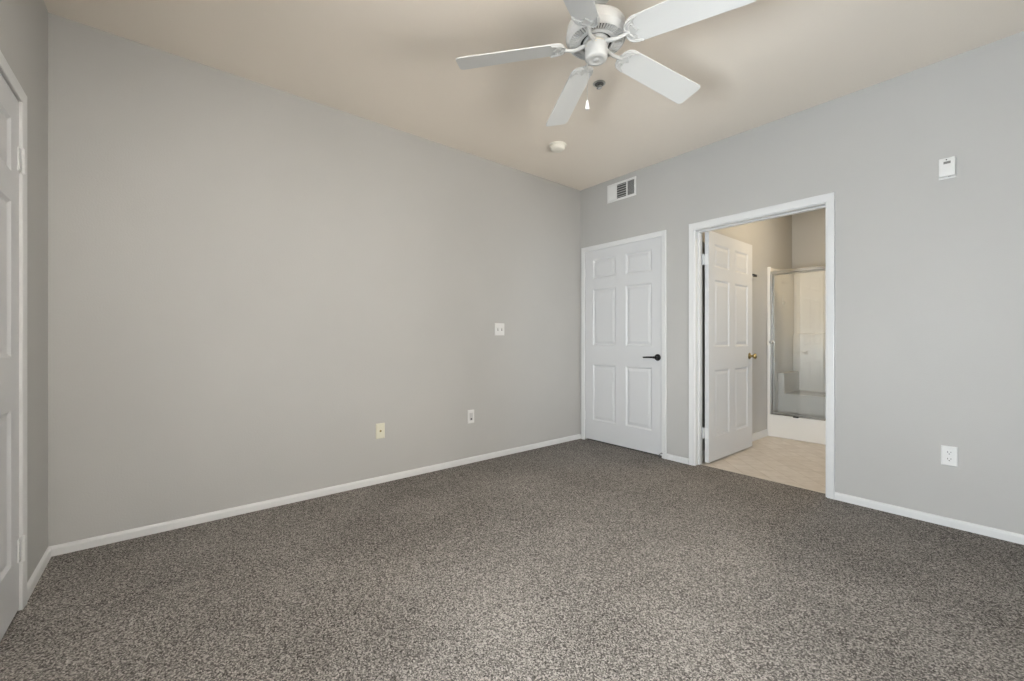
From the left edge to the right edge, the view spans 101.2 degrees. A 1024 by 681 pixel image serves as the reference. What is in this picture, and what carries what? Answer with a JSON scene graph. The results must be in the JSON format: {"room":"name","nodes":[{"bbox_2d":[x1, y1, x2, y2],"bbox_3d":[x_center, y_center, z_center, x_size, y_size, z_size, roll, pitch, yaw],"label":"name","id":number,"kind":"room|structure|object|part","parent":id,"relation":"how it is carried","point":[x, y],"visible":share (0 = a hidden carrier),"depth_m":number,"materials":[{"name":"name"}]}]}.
{"room":"empty bedroom","nodes":[
{"label":"empty bedroom","id":0,"kind":"room"},
{"bbox_2d":[0,0,47,582],"bbox_3d":[-1.164,-0.253,0.595,0.120,2.790,3.835,0,0,-39],"label":"wall","id":1,"kind":"structure","parent":0,"point":[23,23],"depth_m":1.93,"materials":[{"name":"grey paint"}]},
{"bbox_2d":[0,73,25,640],"bbox_3d":[-1.712,0.084,1.318,0.176,2.092,0.946,0,0,-39],"label":"door","id":2,"kind":"structure","parent":1,"relation":"in","point":[12,158],"depth_m":1.60,"materials":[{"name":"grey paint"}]},
{"bbox_2d":[0,51,26,610],"bbox_3d":[-1.685,0.052,1.338,0.016,2.121,1.043,0,0,-39],"label":"door frame","id":3,"kind":"structure","parent":1,"relation":"attached to","point":[7,73],"depth_m":1.70,"materials":[{"name":"white paint"}]},
{"bbox_2d":[27,548,50,601],"bbox_3d":[-2.171,1.077,1.930,0.013,0.070,0.468,0,0,-39],"label":"baseboard","id":4,"kind":"structure","parent":1,"relation":"attached to","point":[33,580],"depth_m":1.91,"materials":[{"name":"white paint"}]},
{"bbox_2d":[48,13,579,546],"bbox_3d":[-0.820,-0.253,3.432,4.247,2.790,0.120,0,0,-39],"label":"wall","id":5,"kind":"structure","parent":0,"point":[248,279],"depth_m":2.72,"materials":[{"name":"grey paint"}]},
{"bbox_2d":[48,434,580,556],"bbox_3d":[-0.779,1.077,3.379,4.002,0.070,0.013,0,0,-39],"label":"baseboard","id":6,"kind":"structure","parent":5,"relation":"attached to","point":[73,546],"depth_m":2.72,"materials":[{"name":"white paint"}]},
{"bbox_2d":[376,423,384,438],"bbox_3d":[-0.995,0.696,3.201,0.070,0.116,0.016,0,0,-39],"label":"cable jack","id":7,"kind":"object","parent":5,"relation":"attached to","point":[380,427],"visible":1,"depth_m":3.20,"materials":[{"name":"beige plastic"}]},
{"bbox_2d":[467,410,473,423],"bbox_3d":[-0.356,0.683,3.728,0.070,0.118,0.009,0,0,-39],"label":"phone jack","id":8,"kind":"object","parent":5,"relation":"attached to","point":[470,413],"visible":1,"depth_m":3.72,"materials":[{"name":"white plastic"}]},
{"bbox_2d":[495,323,503,334],"bbox_3d":[-0.103,-0.096,3.928,0.113,0.114,0.021,0,0,-39],"label":"light switch","id":9,"kind":"object","parent":5,"relation":"attached to","point":[499,327],"visible":1,"depth_m":3.93,"materials":[{"name":"white plastic"}]},
{"bbox_2d":[0,436,1023,680],"bbox_3d":[1.415,1.122,2.784,6.724,0.060,3.915,0,0,-39],"label":"floor","id":10,"kind":"structure","parent":0,"point":[579,559],"depth_m":1.85,"materials":[{"name":"grey carpet"}]},
{"bbox_2d":[767,265,825,444],"bbox_3d":[3.531,0.134,4.651,0.879,1.925,1.001,0,0,-39],"label":"shower stall","id":11,"kind":"object","parent":10,"relation":"on","point":[796,303],"visible":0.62,"depth_m":5.02,"materials":[{"name":"white plastic"}]},
{"bbox_2d":[44,0,1023,190],"bbox_3d":[0.395,-1.698,1.949,4.247,0.100,3.955,0,0,-39],"label":"ceiling","id":12,"kind":"structure","parent":0,"point":[391,63],"depth_m":2.44,"materials":[{"name":"beige paint"}]},
{"bbox_2d":[549,141,565,152],"bbox_3d":[0.394,-1.625,3.564,0.148,0.046,0.148,0,0,-39],"label":"smoke detector","id":13,"kind":"object","parent":12,"relation":"attached to","point":[557,146],"visible":1,"depth_m":3.53,"materials":[{"name":"white plastic"}]},
{"bbox_2d":[593,80,604,89],"bbox_3d":[0.566,-1.632,2.706,0.080,0.031,0.080,0,0,-39],"label":"sprinkler","id":14,"kind":"object","parent":12,"relation":"attached to","point":[598,84],"visible":1,"depth_m":2.70,"materials":[{"name":"silver metal"}]},
{"bbox_2d":[456,0,756,126],"bbox_3d":[0.433,-1.376,1.978,1.282,0.543,1.268,0,0,-39],"label":"ceiling fan","id":15,"kind":"object","parent":12,"relation":"hanging from","point":[596,30],"visible":1,"depth_m":1.96,"materials":[{"name":"white metal"}]},
{"bbox_3d":[-0.005,-1.363,2.024,0.516,0.006,0.145,-5,14,6],"label":"blade","id":16,"kind":"part","parent":15,"relation":"part of","materials":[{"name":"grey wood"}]},
{"bbox_3d":[0.274,-1.379,1.998,0.172,0.033,0.121,-5,14,6],"label":"blade arm","id":17,"kind":"part","parent":15,"relation":"part of","materials":[{"name":"white metal"}]},
{"bbox_3d":[0.326,-1.366,2.386,0.145,0.006,0.516,-14,-2,-11],"label":"blade","id":18,"kind":"part","parent":15,"relation":"part of","materials":[{"name":"white wood"}]},
{"bbox_3d":[0.379,-1.379,2.111,0.121,0.033,0.172,-14,-2,-11],"label":"blade arm","id":19,"kind":"part","parent":15,"relation":"part of","materials":[{"name":"white metal"}]},
{"bbox_3d":[0.232,-1.365,1.613,0.145,0.006,0.516,18,12,22],"label":"blade","id":20,"kind":"part","parent":15,"relation":"part of","materials":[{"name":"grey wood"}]},
{"bbox_3d":[0.347,-1.379,1.869,0.121,0.033,0.172,18,12,22],"label":"blade arm","id":21,"kind":"part","parent":15,"relation":"part of","materials":[{"name":"white metal"}]},
{"bbox_3d":[0.365,-1.127,2.018,0.020,0.044,0.020,0,0,-39],"label":"pull knob","id":22,"kind":"part","parent":15,"relation":"part of","materials":[{"name":"white plastic"}]},
{"bbox_2d":[570,23,623,59],"bbox_3d":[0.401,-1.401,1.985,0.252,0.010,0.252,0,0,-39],"label":"motor","id":23,"kind":"object","parent":15,"relation":"attached to","point":[579,38],"depth_m":1.94,"materials":[{"name":"white metal"}]},
{"bbox_3d":[0.514,-1.379,2.046,0.172,0.033,0.121,6,-14,-29],"label":"blade arm","id":24,"kind":"part","parent":15,"relation":"part of","materials":[{"name":"white metal"}]},
{"bbox_3d":[0.501,-1.379,1.905,0.172,0.033,0.121,6,-16,38],"label":"blade arm","id":25,"kind":"part","parent":15,"relation":"part of","materials":[{"name":"white metal"}]},
{"bbox_3d":[0.758,-1.360,2.181,0.516,0.006,0.145,6,-14,-29],"label":"blade","id":26,"kind":"part","parent":15,"relation":"part of","materials":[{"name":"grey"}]},
{"bbox_3d":[0.724,-1.364,1.735,0.516,0.006,0.145,6,-16,38],"label":"blade","id":27,"kind":"part","parent":15,"relation":"part of","materials":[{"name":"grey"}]},
{"bbox_2d":[702,215,791,450],"bbox_3d":[2.612,-0.253,4.626,2.576,2.790,0.120,0,0,-39],"label":"wall","id":28,"kind":"structure","parent":0,"point":[770,240],"depth_m":4.68,"materials":[{"name":"grey paint"}]},
{"bbox_2d":[702,429,767,459],"bbox_3d":[2.284,1.060,4.273,1.621,0.084,0.012,0,0,-39],"label":"baseboard","id":29,"kind":"structure","parent":28,"relation":"attached to","point":[758,435],"depth_m":4.61,"materials":[{"name":"white paint"}]},
{"bbox_2d":[580,31,1023,534],"bbox_3d":[2.028,-0.253,3.208,0.125,2.790,3.835,0,0,-39],"label":"wall","id":30,"kind":"structure","parent":0,"point":[929,270],"depth_m":2.61,"materials":[{"name":"grey paint"}]},
{"bbox_2d":[607,176,635,203],"bbox_3d":[1.103,-1.502,4.224,0.020,0.184,0.345,0,0,-39],"label":"air vent","id":31,"kind":"object","parent":30,"relation":"in","point":[626,188],"visible":1,"depth_m":4.22,"materials":[{"name":"white plastic"}]},
{"bbox_2d":[585,236,661,455],"bbox_3d":[1.127,0.080,4.263,0.179,2.089,0.936,0,0,-39],"label":"door","id":32,"kind":"structure","parent":30,"relation":"in","point":[623,283],"depth_m":4.20,"materials":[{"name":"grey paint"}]},
{"bbox_3d":[1.349,0.166,3.906,0.050,0.064,0.064,0,0,-39],"label":"handle","id":33,"kind":"part","parent":32,"relation":"part of","materials":[{"name":"black metal"}]},
{"bbox_2d":[581,230,666,458],"bbox_3d":[1.096,0.054,4.235,0.016,2.117,1.011,0,0,-39],"label":"door frame","id":34,"kind":"structure","parent":30,"relation":"attached to","point":[663,233],"depth_m":3.90,"materials":[{"name":"white paint"}]},
{"bbox_2d":[666,454,688,463],"bbox_3d":[1.487,1.077,3.760,0.013,0.070,0.208,0,0,-39],"label":"baseboard","id":35,"kind":"structure","parent":30,"relation":"attached to","point":[668,456],"depth_m":3.75,"materials":[{"name":"white paint"}]},
{"bbox_2d":[702,231,756,462],"bbox_3d":[2.068,0.060,3.978,0.965,2.036,0.171,0,0,-39],"label":"door","id":36,"kind":"structure","parent":30,"relation":"in","point":[727,261],"depth_m":3.91,"materials":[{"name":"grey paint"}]},
{"bbox_3d":[2.413,0.164,4.193,0.064,0.064,0.068,0,0,-39],"label":"knob","id":37,"kind":"part","parent":36,"relation":"part of","materials":[{"name":"gold metal"}]},
{"bbox_2d":[689,192,834,498],"bbox_3d":[1.931,0.057,3.314,0.142,2.131,1.036,0,0,-39],"label":"door frame","id":38,"kind":"structure","parent":30,"relation":"attached to","point":[829,198],"depth_m":3.30,"materials":[{"name":"white paint"}]},
{"bbox_2d":[835,492,1023,544],"bbox_3d":[2.663,1.077,2.323,0.013,0.070,1.422,0,0,-39],"label":"baseboard","id":39,"kind":"structure","parent":30,"relation":"attached to","point":[932,518],"depth_m":2.49,"materials":[{"name":"white paint"}]},
{"bbox_2d":[939,156,955,179],"bbox_3d":[2.543,-1.002,2.452,0.035,0.118,0.072,0,0,-39],"label":"wall sensor","id":40,"kind":"object","parent":30,"relation":"attached to","point":[947,166],"visible":1,"depth_m":2.44,"materials":[{"name":"white plastic"}]},
{"bbox_3d":[2.555,-1.002,2.461,0.006,0.118,0.072,0,0,-39],"label":"plate","id":41,"kind":"part","parent":40,"relation":"part of","materials":[{"name":"white plastic"}]},
{"bbox_2d":[941,445,957,466],"bbox_3d":[2.558,0.680,2.455,0.008,0.114,0.070,0,0,-39],"label":"wall outlet","id":42,"kind":"object","parent":30,"relation":"attached to","point":[949,454],"visible":1,"depth_m":2.45,"materials":[{"name":"white plastic"}]},
{"bbox_2d":[945,457,952,461],"bbox_3d":[2.557,0.699,2.453,0.003,0.028,0.033,0,0,-39],"label":"receptacle","id":43,"kind":"object","parent":42,"relation":"attached to","point":[947,459],"depth_m":2.45,"materials":[{"name":"white"}]},
{"bbox_2d":[945,450,952,454],"bbox_3d":[2.557,0.660,2.453,0.003,0.028,0.033,0,0,-39],"label":"receptacle","id":44,"kind":"object","parent":42,"relation":"attached to","point":[947,452],"depth_m":2.45,"materials":[{"name":"white plastic"}]},
{"bbox_2d":[792,208,825,273],"bbox_3d":[4.419,-0.253,4.358,0.120,2.790,2.585,0,0,-39],"label":"wall","id":45,"kind":"structure","parent":0,"point":[808,228],"depth_m":5.17,"materials":[{"name":"grey paint"}]}
]}

